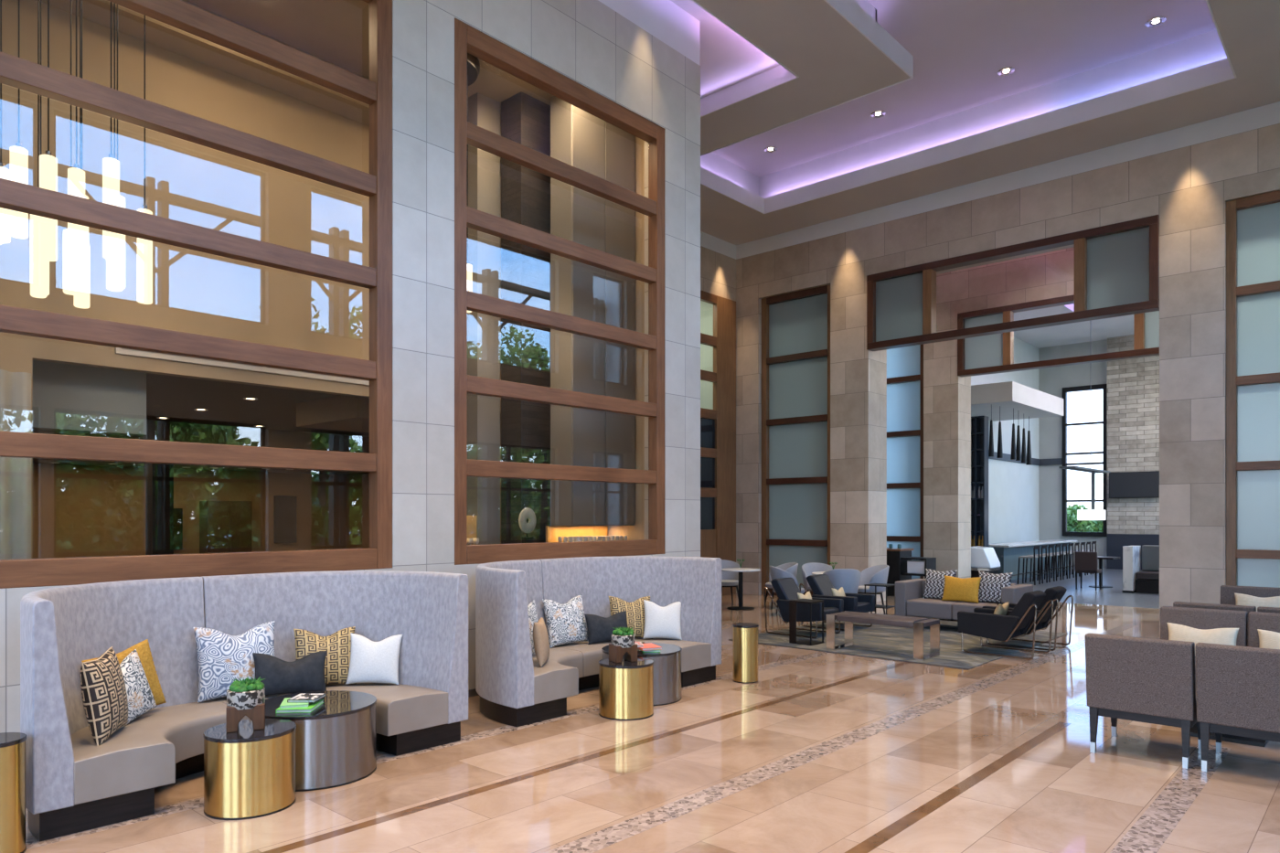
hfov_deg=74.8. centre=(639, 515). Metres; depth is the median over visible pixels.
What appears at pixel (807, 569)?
tub chair
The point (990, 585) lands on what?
cushion
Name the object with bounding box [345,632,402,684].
cushion
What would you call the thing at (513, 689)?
banquette
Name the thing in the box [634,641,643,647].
book
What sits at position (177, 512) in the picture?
wall screen
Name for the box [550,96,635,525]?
wall
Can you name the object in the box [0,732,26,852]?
table
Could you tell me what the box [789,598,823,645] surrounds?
side table
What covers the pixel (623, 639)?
succulent planter
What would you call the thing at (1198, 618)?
slipper chair
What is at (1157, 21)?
recessed light
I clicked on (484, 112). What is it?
wall
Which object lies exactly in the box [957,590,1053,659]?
lounge chair
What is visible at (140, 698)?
cushion
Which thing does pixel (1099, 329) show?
ceiling
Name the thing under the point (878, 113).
recessed light
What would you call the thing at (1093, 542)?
bar stool
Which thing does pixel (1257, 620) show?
slipper chair
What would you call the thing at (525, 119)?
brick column
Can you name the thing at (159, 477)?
column
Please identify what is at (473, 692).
baseboard
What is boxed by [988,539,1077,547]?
countertop
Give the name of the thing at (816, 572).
cafe table
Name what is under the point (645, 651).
book
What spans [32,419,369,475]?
window
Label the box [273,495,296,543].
framed panel
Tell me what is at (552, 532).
tile backsplash
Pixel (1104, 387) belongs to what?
window
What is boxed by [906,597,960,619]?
seat cushion
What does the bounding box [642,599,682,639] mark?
cushion
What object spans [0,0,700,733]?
wall
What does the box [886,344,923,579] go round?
window
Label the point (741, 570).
cafe table
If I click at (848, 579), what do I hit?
tub chair
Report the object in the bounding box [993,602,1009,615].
cushion
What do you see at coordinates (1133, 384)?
stone wall
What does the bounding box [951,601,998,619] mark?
seat cushion
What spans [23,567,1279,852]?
floor
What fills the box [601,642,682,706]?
table
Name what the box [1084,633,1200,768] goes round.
slipper chair
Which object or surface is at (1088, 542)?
bar stool
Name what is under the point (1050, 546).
bar stool
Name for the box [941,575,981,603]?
cushion
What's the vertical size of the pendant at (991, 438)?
1.380 m
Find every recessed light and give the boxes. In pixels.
[243,397,257,400]
[763,146,777,152]
[870,110,885,117]
[997,66,1014,75]
[1144,16,1166,27]
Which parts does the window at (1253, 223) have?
frame, rail, rail, rail, rail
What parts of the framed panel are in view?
panel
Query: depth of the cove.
14.18 m
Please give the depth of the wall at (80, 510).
22.32 m
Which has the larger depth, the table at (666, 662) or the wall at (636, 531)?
the wall at (636, 531)
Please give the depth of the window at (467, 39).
8.91 m
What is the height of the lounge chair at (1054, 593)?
0.796 m
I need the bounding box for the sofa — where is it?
[895,578,1033,625]
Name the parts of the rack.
panel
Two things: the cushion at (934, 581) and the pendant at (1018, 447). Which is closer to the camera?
the cushion at (934, 581)
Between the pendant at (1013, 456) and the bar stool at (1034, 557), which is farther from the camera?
the pendant at (1013, 456)
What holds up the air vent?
in the wall at (195, 292)
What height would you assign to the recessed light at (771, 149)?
0.016 m
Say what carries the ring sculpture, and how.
on the countertop
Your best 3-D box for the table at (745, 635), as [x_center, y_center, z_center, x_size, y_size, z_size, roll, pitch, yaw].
[1.117,1.450,8.854,0.278,0.600,0.278,0,0,42]
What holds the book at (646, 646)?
on the book at (645, 651)
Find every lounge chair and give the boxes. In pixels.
[763,577,843,638]
[799,574,874,630]
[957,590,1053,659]
[981,586,1073,650]
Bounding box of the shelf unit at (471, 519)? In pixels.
[467,515,476,544]
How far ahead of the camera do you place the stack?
18.02 m
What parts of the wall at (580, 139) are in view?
door, door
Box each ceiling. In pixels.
[35,0,553,176]
[146,373,369,437]
[670,0,779,98]
[694,0,1279,245]
[712,0,1215,177]
[970,381,1063,421]
[1013,303,1133,348]
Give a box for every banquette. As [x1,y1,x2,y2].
[20,570,468,842]
[475,555,721,726]
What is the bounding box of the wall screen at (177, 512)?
[173,508,182,549]
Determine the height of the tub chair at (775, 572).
0.860 m
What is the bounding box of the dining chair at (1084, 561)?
[1074,551,1102,590]
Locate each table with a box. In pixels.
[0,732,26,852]
[202,718,296,820]
[265,690,376,791]
[598,656,653,720]
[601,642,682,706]
[721,567,760,609]
[732,622,758,683]
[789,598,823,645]
[811,571,824,575]
[826,610,939,661]
[864,583,895,614]
[1088,555,1119,587]
[1190,674,1268,746]
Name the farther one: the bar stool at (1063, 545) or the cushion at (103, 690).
the bar stool at (1063, 545)
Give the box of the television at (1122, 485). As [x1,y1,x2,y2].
[1109,470,1159,498]
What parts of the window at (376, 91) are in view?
pane, sill rail, rail, rail, rail, rail, rail, frame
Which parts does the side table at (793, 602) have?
panel leg, leg, leg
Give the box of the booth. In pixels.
[1135,544,1159,594]
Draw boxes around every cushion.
[80,646,127,746]
[81,639,166,704]
[119,649,157,724]
[192,620,274,703]
[252,650,327,695]
[293,626,356,683]
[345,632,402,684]
[527,600,538,655]
[533,617,549,667]
[542,594,588,648]
[584,610,628,644]
[608,596,650,638]
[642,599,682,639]
[797,591,811,599]
[831,586,845,596]
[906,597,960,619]
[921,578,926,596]
[923,568,957,598]
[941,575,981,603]
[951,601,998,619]
[978,571,1013,602]
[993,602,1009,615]
[1166,622,1238,656]
[1234,592,1279,611]
[1257,629,1279,649]
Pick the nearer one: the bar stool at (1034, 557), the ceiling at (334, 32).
the ceiling at (334, 32)
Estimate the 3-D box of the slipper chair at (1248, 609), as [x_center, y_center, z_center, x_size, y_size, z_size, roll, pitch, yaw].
[5.893,1.313,8.524,0.670,0.875,0.714,0,0,42]
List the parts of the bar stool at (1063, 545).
leg, leg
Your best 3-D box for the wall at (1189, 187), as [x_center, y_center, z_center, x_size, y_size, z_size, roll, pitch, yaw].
[6.724,-2.700,15.306,12.000,8.900,0.810,0,0,42]
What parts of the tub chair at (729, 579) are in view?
seat, leg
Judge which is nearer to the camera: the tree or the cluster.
the cluster
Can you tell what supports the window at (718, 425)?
in the wall at (718, 271)
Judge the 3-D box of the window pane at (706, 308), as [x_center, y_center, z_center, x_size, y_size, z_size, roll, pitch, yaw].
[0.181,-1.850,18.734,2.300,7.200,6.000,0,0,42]
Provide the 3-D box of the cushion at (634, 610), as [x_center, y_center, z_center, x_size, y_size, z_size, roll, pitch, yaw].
[-0.098,1.099,9.046,0.495,0.467,0.190,0,0,-19]
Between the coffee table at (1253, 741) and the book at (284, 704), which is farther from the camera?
the coffee table at (1253, 741)
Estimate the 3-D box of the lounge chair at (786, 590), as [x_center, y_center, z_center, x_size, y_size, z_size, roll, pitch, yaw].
[2.406,1.337,12.316,0.962,0.796,0.673,0,0,42]
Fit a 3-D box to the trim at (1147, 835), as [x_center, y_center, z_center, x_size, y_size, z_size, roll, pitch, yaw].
[0.470,1.749,2.037,0.180,0.001,11.650,0,0,42]
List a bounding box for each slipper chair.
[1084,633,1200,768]
[1160,606,1247,674]
[1173,601,1256,646]
[1194,642,1279,771]
[1220,585,1279,605]
[1248,611,1279,647]
[1257,606,1279,613]
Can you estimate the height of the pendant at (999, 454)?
1.380 m
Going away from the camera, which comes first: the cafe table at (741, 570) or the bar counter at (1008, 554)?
the cafe table at (741, 570)
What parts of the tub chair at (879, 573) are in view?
seat, leg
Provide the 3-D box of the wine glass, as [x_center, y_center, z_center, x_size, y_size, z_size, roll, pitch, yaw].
[-2.024,0.345,9.975,0.058,0.150,0.060,0,0,42]
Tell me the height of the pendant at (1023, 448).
1.380 m
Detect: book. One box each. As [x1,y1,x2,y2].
[276,699,323,713]
[279,697,309,708]
[287,693,326,702]
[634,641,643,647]
[637,642,661,650]
[642,649,660,652]
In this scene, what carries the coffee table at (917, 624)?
on the area rug
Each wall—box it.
[0,0,501,558]
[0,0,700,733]
[32,413,501,558]
[467,92,500,544]
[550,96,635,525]
[608,136,644,540]
[700,231,735,301]
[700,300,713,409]
[736,101,1279,625]
[923,247,1073,578]
[970,336,1038,543]
[1038,339,1107,568]
[1107,334,1159,534]
[1122,545,1141,593]
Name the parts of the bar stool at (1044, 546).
leg, leg, leg, leg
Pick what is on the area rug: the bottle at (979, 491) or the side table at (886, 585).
the side table at (886, 585)
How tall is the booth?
1.060 m
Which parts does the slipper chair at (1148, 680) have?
leg, leg, backrest, seat frame, leg, leg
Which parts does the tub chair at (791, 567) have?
seat, leg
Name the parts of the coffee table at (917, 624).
rail, leg, seat, leg, rail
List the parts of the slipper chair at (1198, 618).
backrest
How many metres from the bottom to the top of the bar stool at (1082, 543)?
0.980 m
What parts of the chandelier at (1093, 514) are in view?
rail frame, lamp shade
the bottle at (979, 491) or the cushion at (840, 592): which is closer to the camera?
the cushion at (840, 592)
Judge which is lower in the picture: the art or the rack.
the art
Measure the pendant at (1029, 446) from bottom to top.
1.380 m
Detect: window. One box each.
[0,0,392,588]
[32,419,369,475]
[454,18,664,565]
[700,289,735,595]
[761,284,830,597]
[866,214,1159,351]
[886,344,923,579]
[957,294,1159,377]
[1062,384,1107,536]
[1226,190,1279,587]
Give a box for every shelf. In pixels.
[874,604,895,608]
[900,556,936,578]
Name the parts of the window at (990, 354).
frosted pane, frosted pane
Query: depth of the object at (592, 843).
5.79 m
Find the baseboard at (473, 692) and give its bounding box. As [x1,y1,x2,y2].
[468,688,479,697]
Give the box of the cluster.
[467,53,479,312]
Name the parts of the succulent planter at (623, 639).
pot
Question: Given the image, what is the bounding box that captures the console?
[886,547,936,596]
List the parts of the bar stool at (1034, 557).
leg, leg, seat, leg, leg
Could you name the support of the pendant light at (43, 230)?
hanging from the ceiling at (334, 32)
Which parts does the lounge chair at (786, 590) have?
backrest, sled frame, arm, sled frame, arm, seat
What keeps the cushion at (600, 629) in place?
on the banquette at (513, 689)
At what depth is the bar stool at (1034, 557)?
21.35 m
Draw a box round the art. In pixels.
[289,693,322,699]
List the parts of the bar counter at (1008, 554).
foot rail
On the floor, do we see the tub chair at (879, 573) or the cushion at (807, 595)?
the tub chair at (879, 573)
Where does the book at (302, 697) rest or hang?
on the book at (284, 704)
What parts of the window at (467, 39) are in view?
pane, rail, rail, rail, rail, rail, sill rail, head rail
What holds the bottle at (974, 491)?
on the rack
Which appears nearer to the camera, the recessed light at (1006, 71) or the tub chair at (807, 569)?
the recessed light at (1006, 71)
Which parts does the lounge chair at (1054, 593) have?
arm, sled frame, arm, seat, sled frame, backrest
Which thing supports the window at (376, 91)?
in the wall at (587, 42)
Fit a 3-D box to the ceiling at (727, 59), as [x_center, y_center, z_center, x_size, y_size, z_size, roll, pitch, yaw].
[-3.756,-6.385,7.522,3.330,0.050,14.100,0,0,42]
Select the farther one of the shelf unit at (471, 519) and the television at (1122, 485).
the television at (1122, 485)
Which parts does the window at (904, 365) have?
rail, rail, rail, rail, frame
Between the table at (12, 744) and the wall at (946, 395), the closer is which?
the table at (12, 744)
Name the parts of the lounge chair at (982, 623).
arm, sled frame, arm, seat, sled frame, backrest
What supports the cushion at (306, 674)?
on the banquette at (74, 784)
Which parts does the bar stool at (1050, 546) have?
leg, leg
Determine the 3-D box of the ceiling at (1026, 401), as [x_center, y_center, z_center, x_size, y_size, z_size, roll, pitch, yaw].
[10.241,-3.180,23.651,2.000,0.500,4.400,0,0,42]
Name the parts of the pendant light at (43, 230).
cord, cord, cord, cord, cord, cord, cord, cord, cord, cord, cord, cord, cord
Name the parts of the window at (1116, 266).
frosted pane, frosted pane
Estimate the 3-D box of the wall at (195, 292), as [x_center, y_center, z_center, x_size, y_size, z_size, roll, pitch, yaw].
[-5.821,-1.800,8.281,0.150,7.100,12.450,0,0,42]
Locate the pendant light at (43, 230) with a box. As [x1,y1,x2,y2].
[0,0,152,309]
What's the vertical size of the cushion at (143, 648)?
0.525 m
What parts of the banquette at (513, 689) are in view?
backrest, seat, backrest, seat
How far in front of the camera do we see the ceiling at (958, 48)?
12.67 m
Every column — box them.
[145,462,173,554]
[501,91,550,543]
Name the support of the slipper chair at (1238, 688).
on the floor
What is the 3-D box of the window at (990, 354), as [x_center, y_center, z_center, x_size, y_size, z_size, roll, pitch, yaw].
[9.428,-4.050,18.273,4.920,1.480,0.260,0,0,42]
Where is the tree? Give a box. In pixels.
[1066,503,1102,532]
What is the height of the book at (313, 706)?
0.022 m
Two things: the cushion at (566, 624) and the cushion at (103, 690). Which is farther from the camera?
the cushion at (566, 624)
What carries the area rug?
on the floor
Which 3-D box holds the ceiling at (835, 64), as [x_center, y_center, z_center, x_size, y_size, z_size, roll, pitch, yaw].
[0.001,-6.230,7.727,11.780,0.260,19.450,0,0,42]
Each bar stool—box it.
[1017,545,1040,585]
[1024,544,1047,583]
[1032,544,1055,582]
[1040,544,1061,580]
[1046,543,1067,579]
[1054,543,1074,578]
[1060,542,1080,576]
[1066,542,1086,575]
[1071,541,1091,575]
[1077,541,1096,574]
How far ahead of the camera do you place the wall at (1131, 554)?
19.01 m
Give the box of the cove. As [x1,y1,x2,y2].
[700,0,1226,198]
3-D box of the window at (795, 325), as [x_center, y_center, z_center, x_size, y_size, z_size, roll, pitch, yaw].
[3.413,-1.530,18.034,1.770,6.560,0.235,0,0,42]
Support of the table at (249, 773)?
on the floor
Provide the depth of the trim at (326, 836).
5.62 m
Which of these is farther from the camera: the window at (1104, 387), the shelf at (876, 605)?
the window at (1104, 387)
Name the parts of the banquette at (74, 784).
backrest, seat, seat, backrest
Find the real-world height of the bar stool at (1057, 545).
0.980 m
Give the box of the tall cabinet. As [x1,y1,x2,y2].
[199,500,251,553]
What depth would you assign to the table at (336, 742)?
5.42 m
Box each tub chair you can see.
[721,559,740,602]
[763,562,798,608]
[769,565,804,616]
[800,562,834,595]
[822,568,861,593]
[857,565,889,614]
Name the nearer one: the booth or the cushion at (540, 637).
the cushion at (540, 637)
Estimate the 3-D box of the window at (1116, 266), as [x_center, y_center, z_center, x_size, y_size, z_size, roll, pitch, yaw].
[6.469,-4.050,15.084,5.020,1.480,0.260,0,0,42]
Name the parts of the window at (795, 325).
rail, rail, rail, rail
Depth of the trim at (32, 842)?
6.21 m
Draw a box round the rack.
[970,416,988,546]
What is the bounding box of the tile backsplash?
[545,525,607,542]
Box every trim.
[25,651,830,849]
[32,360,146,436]
[260,618,1055,852]
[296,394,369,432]
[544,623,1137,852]
[692,0,1236,213]
[844,722,1071,852]
[988,451,1062,465]
[1106,533,1159,570]
[1109,745,1231,852]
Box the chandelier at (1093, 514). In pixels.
[1058,466,1109,520]
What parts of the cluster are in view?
cord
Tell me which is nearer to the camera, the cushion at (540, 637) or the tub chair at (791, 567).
the cushion at (540, 637)
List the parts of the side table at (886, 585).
leg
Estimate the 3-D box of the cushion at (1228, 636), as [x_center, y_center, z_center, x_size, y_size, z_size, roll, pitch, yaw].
[5.156,1.155,7.681,0.562,0.291,0.159,0,0,44]
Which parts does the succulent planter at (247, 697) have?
pot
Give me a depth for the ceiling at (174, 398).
12.60 m
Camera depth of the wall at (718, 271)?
18.39 m
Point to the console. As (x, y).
(897, 559)
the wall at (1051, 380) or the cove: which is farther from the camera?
the wall at (1051, 380)
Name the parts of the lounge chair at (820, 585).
backrest, sled frame, arm, sled frame, arm, seat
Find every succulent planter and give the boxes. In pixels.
[225,676,265,732]
[608,626,637,662]
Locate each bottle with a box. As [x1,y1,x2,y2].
[972,486,975,498]
[978,486,981,498]
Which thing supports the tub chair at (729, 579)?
on the floor
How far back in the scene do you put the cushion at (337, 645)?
6.51 m
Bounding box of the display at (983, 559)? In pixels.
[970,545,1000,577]
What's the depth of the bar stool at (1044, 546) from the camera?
21.80 m
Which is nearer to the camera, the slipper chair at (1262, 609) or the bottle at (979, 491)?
the slipper chair at (1262, 609)
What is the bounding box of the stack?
[906,560,924,574]
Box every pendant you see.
[988,404,994,457]
[996,405,1002,458]
[1010,408,1016,459]
[1015,425,1021,460]
[1021,427,1026,463]
[1025,416,1032,465]
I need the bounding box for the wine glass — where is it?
[468,538,472,544]
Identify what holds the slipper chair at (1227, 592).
on the floor
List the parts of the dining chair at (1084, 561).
leg, leg, backrest, seat, leg, leg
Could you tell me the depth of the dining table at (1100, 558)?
20.39 m
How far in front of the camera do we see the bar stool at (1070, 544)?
23.57 m
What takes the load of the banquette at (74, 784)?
on the floor
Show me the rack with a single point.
(979, 424)
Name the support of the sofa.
on the area rug
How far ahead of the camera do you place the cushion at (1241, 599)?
10.10 m
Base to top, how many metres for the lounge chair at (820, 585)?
0.796 m
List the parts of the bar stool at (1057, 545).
leg, leg, leg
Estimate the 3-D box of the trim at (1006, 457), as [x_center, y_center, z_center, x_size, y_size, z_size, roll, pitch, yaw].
[10.771,-1.860,25.128,0.800,0.220,10.300,0,0,42]
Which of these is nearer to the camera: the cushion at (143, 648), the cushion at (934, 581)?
the cushion at (143, 648)
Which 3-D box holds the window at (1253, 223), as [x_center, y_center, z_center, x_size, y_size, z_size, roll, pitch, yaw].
[9.691,-1.530,12.288,1.770,6.560,0.235,0,0,42]
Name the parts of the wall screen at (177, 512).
panel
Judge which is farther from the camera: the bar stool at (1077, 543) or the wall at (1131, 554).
the bar stool at (1077, 543)
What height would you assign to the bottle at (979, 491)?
0.310 m
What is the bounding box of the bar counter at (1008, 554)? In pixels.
[988,539,1077,580]
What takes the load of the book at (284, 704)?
on the book at (313, 706)
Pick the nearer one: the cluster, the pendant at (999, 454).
the cluster
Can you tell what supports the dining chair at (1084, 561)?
on the floor
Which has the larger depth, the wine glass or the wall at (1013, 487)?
the wall at (1013, 487)
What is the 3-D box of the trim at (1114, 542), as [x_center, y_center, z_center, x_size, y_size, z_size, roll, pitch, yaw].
[17.351,1.175,25.924,5.120,1.150,0.280,0,0,42]
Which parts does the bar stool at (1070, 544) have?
leg, leg, leg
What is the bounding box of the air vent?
[114,347,369,385]
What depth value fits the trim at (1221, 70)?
12.84 m
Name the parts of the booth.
seat, backrest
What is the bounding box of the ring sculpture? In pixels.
[518,507,536,543]
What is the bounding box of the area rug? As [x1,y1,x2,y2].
[728,618,1066,669]
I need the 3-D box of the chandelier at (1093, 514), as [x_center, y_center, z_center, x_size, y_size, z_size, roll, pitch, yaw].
[12.613,-2.860,23.661,0.400,5.980,3.630,0,0,42]
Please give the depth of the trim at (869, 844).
5.22 m
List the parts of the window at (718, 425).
dark pane, panel, rail, rail, rail, rail, rail, head rail, frame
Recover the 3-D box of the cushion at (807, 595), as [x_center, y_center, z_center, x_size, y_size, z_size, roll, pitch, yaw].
[2.432,1.227,12.292,0.115,0.207,0.342,0,0,44]
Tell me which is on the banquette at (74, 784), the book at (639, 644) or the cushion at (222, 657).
the cushion at (222, 657)
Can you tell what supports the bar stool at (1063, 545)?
on the floor
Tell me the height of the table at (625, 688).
0.465 m

